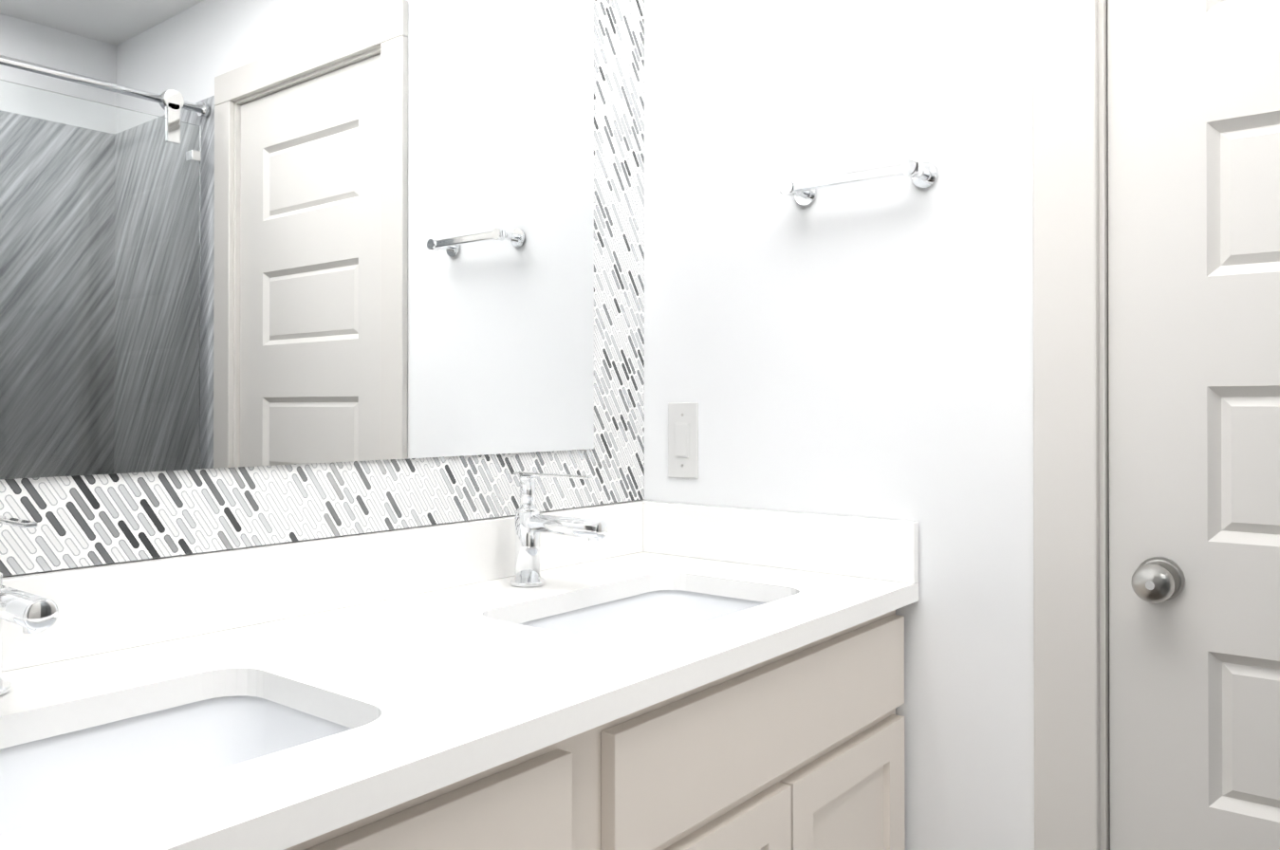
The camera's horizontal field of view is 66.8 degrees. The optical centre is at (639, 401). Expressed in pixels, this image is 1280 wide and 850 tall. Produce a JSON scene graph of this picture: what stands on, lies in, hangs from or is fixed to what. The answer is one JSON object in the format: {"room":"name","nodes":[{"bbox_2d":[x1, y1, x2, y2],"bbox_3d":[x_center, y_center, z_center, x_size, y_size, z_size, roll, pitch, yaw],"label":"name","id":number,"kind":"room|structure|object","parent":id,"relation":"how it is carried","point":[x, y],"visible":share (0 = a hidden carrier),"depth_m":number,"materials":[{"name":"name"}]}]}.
{"room":"bathroom","nodes":[
{"label":"bathroom","id":0,"kind":"room"},
{"bbox_2d":[2,500,641,577],"bbox_3d":[-0.926,-0.056,0.893,0.120,2.450,3.070,0,0,39],"label":"wall","id":1,"kind":"structure","parent":0,"point":[284,543],"depth_m":1.32,"materials":[{"name":"paint"}]},
{"bbox_2d":[0,0,593,479],"bbox_3d":[-0.484,-0.379,1.336,0.005,0.931,1.270,0,0,39],"label":"mirror","id":2,"kind":"object","parent":1,"relation":"attached to","point":[235,233],"visible":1,"depth_m":1.34,"materials":[{"name":"clear glass"}]},
{"bbox_2d":[0,0,644,575],"bbox_3d":[-0.499,-0.367,1.329,0.008,1.122,1.618,0,0,39],"label":"mosaic tile","id":3,"kind":"structure","parent":1,"relation":"attached to","point":[101,520],"depth_m":1.52,"materials":[{"name":"multicoloured tile"}]},
{"bbox_2d":[2,500,641,671],"bbox_3d":[-0.493,0.245,1.320,0.019,0.100,1.614,0,0,39],"label":"backsplash","id":4,"kind":"structure","parent":1,"relation":"attached to","point":[101,608],"depth_m":1.30,"materials":[{"name":"white stone"}]},
{"bbox_2d":[641,0,1034,849],"bbox_3d":[0.379,-0.051,1.740,0.867,2.450,0.120,0,0,39],"label":"wall","id":5,"kind":"structure","parent":0,"point":[862,349],"depth_m":1.64,"materials":[{"name":"paint"}]},
{"bbox_2d":[667,402,698,479],"bbox_3d":[0.083,0.075,1.891,0.071,0.147,0.010,0,0,39],"label":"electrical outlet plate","id":6,"kind":"object","parent":5,"relation":"attached to","point":[682,439],"visible":1,"depth_m":1.89,"materials":[{"name":"white plastic"}]},
{"bbox_2d":[641,500,918,580],"bbox_3d":[0.232,0.248,1.762,0.562,0.100,0.019,0,0,39],"label":"backsplash","id":7,"kind":"structure","parent":5,"relation":"attached to","point":[887,549],"depth_m":1.73,"materials":[{"name":"white stone"}]},
{"bbox_2d":[779,159,938,205],"bbox_3d":[0.360,-0.371,1.633,0.262,0.042,0.072,0,0,39],"label":"towel rail","id":8,"kind":"object","parent":5,"relation":"attached to","point":[922,176],"visible":1,"depth_m":1.59,"materials":[{"name":"silver metal"}]},
{"bbox_3d":[0.064,1.215,0.098,2.650,0.100,3.070,0,0,39],"label":"floor","id":9,"kind":"structure","parent":0,"visible":0},
{"bbox_2d":[303,614,905,849],"bbox_3d":[-0.280,0.747,1.148,0.562,0.846,1.614,0,0,39],"label":"bathroom vanity","id":10,"kind":"object","parent":9,"relation":"on","point":[805,750],"depth_m":1.19,"materials":[{"name":"beige wood"}]},
{"bbox_2d":[0,550,918,849],"bbox_3d":[-0.272,0.309,1.144,0.582,0.030,1.614,0,0,39],"label":"countertop","id":11,"kind":"structure","parent":10,"relation":"on","point":[452,693],"depth_m":1.04,"materials":[{"name":"white stone"}]},
{"bbox_2d":[0,515,58,695],"bbox_3d":[-0.611,0.202,0.931,0.190,0.181,0.055,0,0,39],"label":"faucet","id":12,"kind":"object","parent":11,"relation":"on","point":[29,613],"visible":1,"depth_m":0.88,"materials":[{"name":"silver metal"}]},
{"bbox_2d":[0,675,368,827],"bbox_3d":[-0.477,0.397,0.821,0.334,0.172,0.504,0,0,39],"label":"sink","id":13,"kind":"object","parent":11,"relation":"in","point":[46,768],"depth_m":1.00,"materials":[{"name":"white ceramic"}]},
{"bbox_2d":[510,471,607,587],"bbox_3d":[-0.130,0.205,1.535,0.190,0.181,0.055,0,0,39],"label":"faucet","id":14,"kind":"object","parent":11,"relation":"on","point":[531,523],"visible":1,"depth_m":1.56,"materials":[{"name":"silver metal"}]},
{"bbox_2d":[497,576,781,641],"bbox_3d":[0.015,0.400,1.439,0.334,0.172,0.505,0,0,39],"label":"sink","id":15,"kind":"object","parent":11,"relation":"in","point":[639,610],"depth_m":1.63,"materials":[{"name":"white ceramic"}]},
{"bbox_3d":[1.004,-1.097,1.248,0.731,0.364,0.120,0,0,39],"label":"wall","id":16,"kind":"structure","parent":0,"visible":0},
{"bbox_2d":[1032,0,1110,849],"bbox_3d":[0.998,0.080,1.235,0.923,2.182,0.138,0,0,39],"label":"door frame","id":17,"kind":"structure","parent":16,"relation":"attached to","point":[1070,421],"depth_m":1.44,"materials":[{"name":"paint"}]},
{"bbox_2d":[1107,0,1279,849],"bbox_3d":[0.963,0.123,1.191,0.726,2.071,0.108,0,0,39],"label":"door","id":18,"kind":"structure","parent":16,"relation":"in","point":[1194,261],"depth_m":1.36,"materials":[{"name":"paint"}]}
]}

